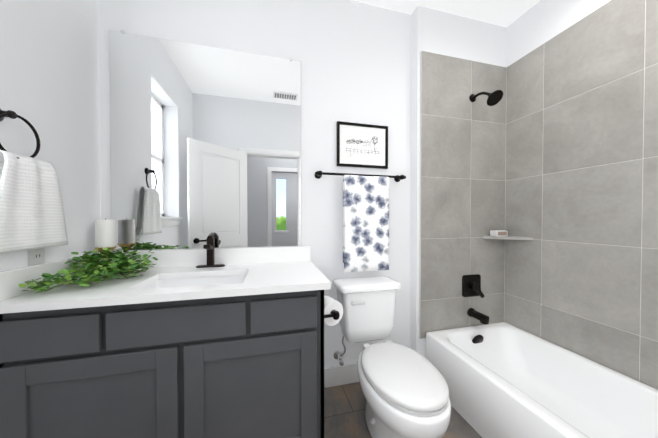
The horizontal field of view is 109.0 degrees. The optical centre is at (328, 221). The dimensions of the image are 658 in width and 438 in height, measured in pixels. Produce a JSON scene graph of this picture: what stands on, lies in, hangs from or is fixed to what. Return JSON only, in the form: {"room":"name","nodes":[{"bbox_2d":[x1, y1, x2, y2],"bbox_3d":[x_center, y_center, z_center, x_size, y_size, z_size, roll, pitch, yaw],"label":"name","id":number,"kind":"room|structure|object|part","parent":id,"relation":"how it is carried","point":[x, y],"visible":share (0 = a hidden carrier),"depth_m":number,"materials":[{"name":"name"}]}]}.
{"room":"bathroom","nodes":[
{"label":"bathroom","id":0,"kind":"room"},
{"bbox_2d":[0,0,99,271],"bbox_3d":[-1.318,-0.195,1.068,0.170,2.740,0.730,0,1,-14],"label":"wall","id":1,"kind":"structure","parent":0,"point":[49,75],"depth_m":1.07,"materials":[{"name":"white paint"}]},
{"bbox_2d":[0,109,67,252],"bbox_3d":[-1.146,-0.151,0.884,0.074,0.510,0.301,0,1,-14],"label":"towel ring","id":2,"kind":"object","parent":1,"relation":"attached to","point":[31,212],"visible":1,"depth_m":0.87,"materials":[{"name":"white fabric"}]},
{"bbox_2d":[28,248,44,265],"bbox_3d":[-1.198,0.119,0.962,0.008,0.115,0.070,0,1,-14],"label":"electrical outlet plate","id":3,"kind":"object","parent":1,"relation":"attached to","point":[36,256],"visible":0.56,"depth_m":0.96,"materials":[{"name":"white plastic"}]},
{"bbox_2d":[0,253,101,300],"bbox_3d":[-1.211,0.226,1.042,0.019,0.100,0.559,0,1,-14],"label":"backsplash","id":4,"kind":"structure","parent":1,"relation":"attached to","point":[10,280],"depth_m":0.90,"materials":[{"name":"white stone"}]},
{"bbox_2d":[98,0,410,367],"bbox_3d":[-0.348,-0.202,1.623,1.980,2.740,0.120,0,1,-14],"label":"wall","id":5,"kind":"structure","parent":0,"point":[354,57],"depth_m":1.64,"materials":[{"name":"white paint"}]},
{"bbox_2d":[109,30,300,250],"bbox_3d":[-0.716,-0.464,1.461,1.080,1.257,0.008,0,1,-14],"label":"vanity mirror","id":6,"kind":"object","parent":5,"relation":"attached to","point":[205,141],"visible":0.95,"depth_m":1.44,"materials":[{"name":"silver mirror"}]},
{"bbox_2d":[110,246,310,268],"bbox_3d":[-0.709,0.220,1.465,1.198,0.100,0.019,0,1,-14],"label":"backsplash","id":7,"kind":"structure","parent":5,"relation":"attached to","point":[292,253],"depth_m":1.47,"materials":[{"name":"white stone"}]},
{"bbox_2d":[324,363,358,387],"bbox_3d":[0.241,1.099,1.716,0.800,0.135,0.014,0,1,-14],"label":"baseboard","id":8,"kind":"structure","parent":5,"relation":"attached to","point":[340,375],"depth_m":1.67,"materials":[{"name":"white paint"}]},
{"bbox_2d":[314,171,405,271],"bbox_3d":[0.230,-0.002,1.662,0.674,0.694,0.086,0,1,-14],"label":"towel bar","id":9,"kind":"object","parent":5,"relation":"attached to","point":[365,222],"visible":1,"depth_m":1.63,"materials":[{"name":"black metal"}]},
{"bbox_2d":[343,175,388,271],"bbox_3d":[0.263,0.006,1.647,0.336,0.677,0.041,0,1,-14],"label":"towel","id":10,"kind":"object","parent":9,"relation":"hanging from","point":[365,197],"depth_m":1.63,"materials":[{"name":"white fabric"}]},
{"bbox_2d":[337,121,387,168],"bbox_3d":[0.245,-0.546,1.692,0.390,0.310,0.022,0,1,-14],"label":"picture frame","id":11,"kind":"object","parent":5,"relation":"attached to","point":[360,145],"visible":1,"depth_m":1.69,"materials":[{"name":"black metal"}]},
{"bbox_2d":[345,130,379,160],"bbox_3d":[0.245,-0.546,1.690,0.270,0.200,0.002,0,1,-14],"label":"art","id":12,"kind":"object","parent":11,"relation":"attached to","point":[360,145],"depth_m":1.69,"materials":[{"name":"white paper"}]},
{"bbox_2d":[324,382,481,437],"bbox_3d":[0.669,1.230,-0.925,3.120,0.060,5.750,0,1,-14],"label":"floor","id":13,"kind":"structure","parent":0,"point":[344,410],"depth_m":1.40,"materials":[{"name":"tile"}]},
{"bbox_2d":[0,263,342,437],"bbox_3d":[-0.593,0.738,1.230,1.306,0.868,0.543,0,1,-14],"label":"bathroom vanity","id":14,"kind":"object","parent":13,"relation":"on","point":[209,340],"depth_m":0.94,"materials":[{"name":"paint"}]},
{"bbox_2d":[0,261,330,316],"bbox_3d":[-0.641,0.289,1.194,1.198,0.030,0.578,0,1,-14],"label":"countertop","id":15,"kind":"structure","parent":14,"relation":"on","point":[173,282],"depth_m":1.01,"materials":[{"name":"white stone"}]},
{"bbox_2d":[19,247,157,292],"bbox_3d":[-1.024,0.201,1.092,0.352,0.140,0.508,0,1,-14],"label":"ivy garland","id":16,"kind":"object","parent":15,"relation":"on","point":[95,264],"visible":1,"depth_m":1.09,"materials":[{"name":"green plant"}]},
{"bbox_2d":[94,218,116,258],"bbox_3d":[-1.193,0.127,1.252,0.086,0.289,0.086,0,1,-14],"label":"candle","id":17,"kind":"object","parent":15,"relation":"on","point":[105,233],"visible":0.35,"depth_m":1.22,"materials":[{"name":"white wax"}]},
{"bbox_2d":[140,274,246,289],"bbox_3d":[-0.639,0.380,1.141,0.502,0.151,0.352,0,1,-14],"label":"sink","id":18,"kind":"object","parent":15,"relation":"in","point":[171,281],"depth_m":1.27,"materials":[{"name":"white ceramic"}]},
{"bbox_2d":[196,233,224,267],"bbox_3d":[-0.706,0.170,1.388,0.160,0.200,0.150,0,1,-14],"label":"faucet","id":19,"kind":"object","parent":15,"relation":"on","point":[208,257],"depth_m":1.43,"materials":[{"name":"brown metal"}]},
{"bbox_2d":[332,276,450,437],"bbox_3d":[0.320,0.788,1.323,0.426,0.766,0.807,0,1,-14],"label":"toilet","id":20,"kind":"object","parent":13,"relation":"on","point":[405,390],"visible":1,"depth_m":1.19,"materials":[{"name":"white ceramic"}]},
{"bbox_3d":[0.184,0.515,1.474,0.094,0.028,0.022,0,1,-14],"label":"lever","id":21,"kind":"part","parent":20,"relation":"part of","materials":[{"name":"white plastic"}]},
{"bbox_3d":[0.252,0.592,1.596,0.426,0.382,0.228,0,1,-14],"label":"tank","id":22,"kind":"part","parent":20,"relation":"part of","materials":[{"name":"white ceramic"}]},
{"bbox_3d":[0.357,0.981,1.226,0.384,0.383,0.597,0,1,-14],"label":"bowl","id":23,"kind":"part","parent":20,"relation":"part of","materials":[{"name":"white ceramic"}]},
{"bbox_3d":[0.361,0.763,1.205,0.368,0.051,0.530,0,1,-14],"label":"seat","id":24,"kind":"part","parent":20,"relation":"part of","materials":[{"name":"white plastic"}]},
{"bbox_2d":[426,322,657,437],"bbox_3d":[1.258,1.000,1.081,0.740,0.350,1.543,0,1,-14],"label":"bathtub","id":25,"kind":"object","parent":13,"relation":"on","point":[504,380],"visible":0.96,"depth_m":1.35,"materials":[{"name":"white ceramic"}]},
{"bbox_2d":[351,0,539,27],"bbox_3d":[0.669,-1.570,-0.960,3.120,0.060,5.750,0,1,-14],"label":"ceiling","id":26,"kind":"structure","parent":0,"point":[505,13],"depth_m":1.72,"materials":[{"name":"white paint"}]},
{"bbox_2d":[410,6,506,357],"bbox_3d":[1.079,-0.206,1.935,0.940,2.740,0.200,0,1,-14],"label":"wall","id":27,"kind":"structure","parent":0,"point":[443,33],"depth_m":1.77,"materials":[{"name":"white paint"}]},
{"bbox_2d":[419,51,505,338],"bbox_3d":[1.057,-0.190,1.820,0.797,2.110,0.012,0,1,-14],"label":"wall tiles","id":28,"kind":"structure","parent":27,"relation":"attached to","point":[462,168],"depth_m":1.80,"materials":[{"name":"tile"}]},
{"bbox_2d":[467,308,488,324],"bbox_3d":[1.128,0.713,1.767,0.068,0.071,0.144,0,1,-14],"label":"tub spout","id":29,"kind":"object","parent":28,"relation":"attached to","point":[481,317],"visible":1,"depth_m":1.74,"materials":[{"name":"black metal"}]},
{"bbox_2d":[469,90,502,105],"bbox_3d":[1.139,-0.903,1.705,0.108,0.160,0.230,0,1,-14],"label":"shower head","id":30,"kind":"object","parent":28,"relation":"attached to","point":[494,97],"visible":1,"depth_m":1.65},
{"bbox_2d":[462,274,483,297],"bbox_3d":[1.118,0.501,1.808,0.170,0.172,0.055,0,1,-14],"label":"trim","id":31,"kind":"structure","parent":27,"relation":"attached to","point":[471,285],"depth_m":1.81,"materials":[{"name":"black metal"}]},
{"bbox_2d":[483,236,533,239],"bbox_3d":[1.349,0.126,1.779,0.224,0.020,0.214,0,1,-14],"label":"corner shelf","id":32,"kind":"object","parent":27,"relation":"attached to","point":[509,237],"visible":0.91,"depth_m":1.78,"materials":[{"name":"grey stone"}]},
{"bbox_2d":[490,230,507,236],"bbox_3d":[1.321,0.092,1.823,0.110,0.045,0.056,0,1,-14],"label":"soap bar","id":33,"kind":"object","parent":32,"relation":"on","point":[498,233],"visible":1,"depth_m":1.80,"materials":[{"name":"white plastic"}]},
{"bbox_2d":[506,0,610,66],"bbox_3d":[1.704,-0.196,1.117,0.120,2.740,1.690,0,1,-14],"label":"wall","id":34,"kind":"structure","parent":0,"point":[538,24],"depth_m":1.65,"materials":[{"name":"white paint"}]},
{"bbox_2d":[504,0,657,389],"bbox_3d":[1.625,-0.181,1.157,0.012,2.110,1.566,0,1,-14],"label":"wall tiles","id":35,"kind":"structure","parent":34,"relation":"attached to","point":[581,209],"depth_m":1.40,"materials":[{"name":"tile"}]}
]}

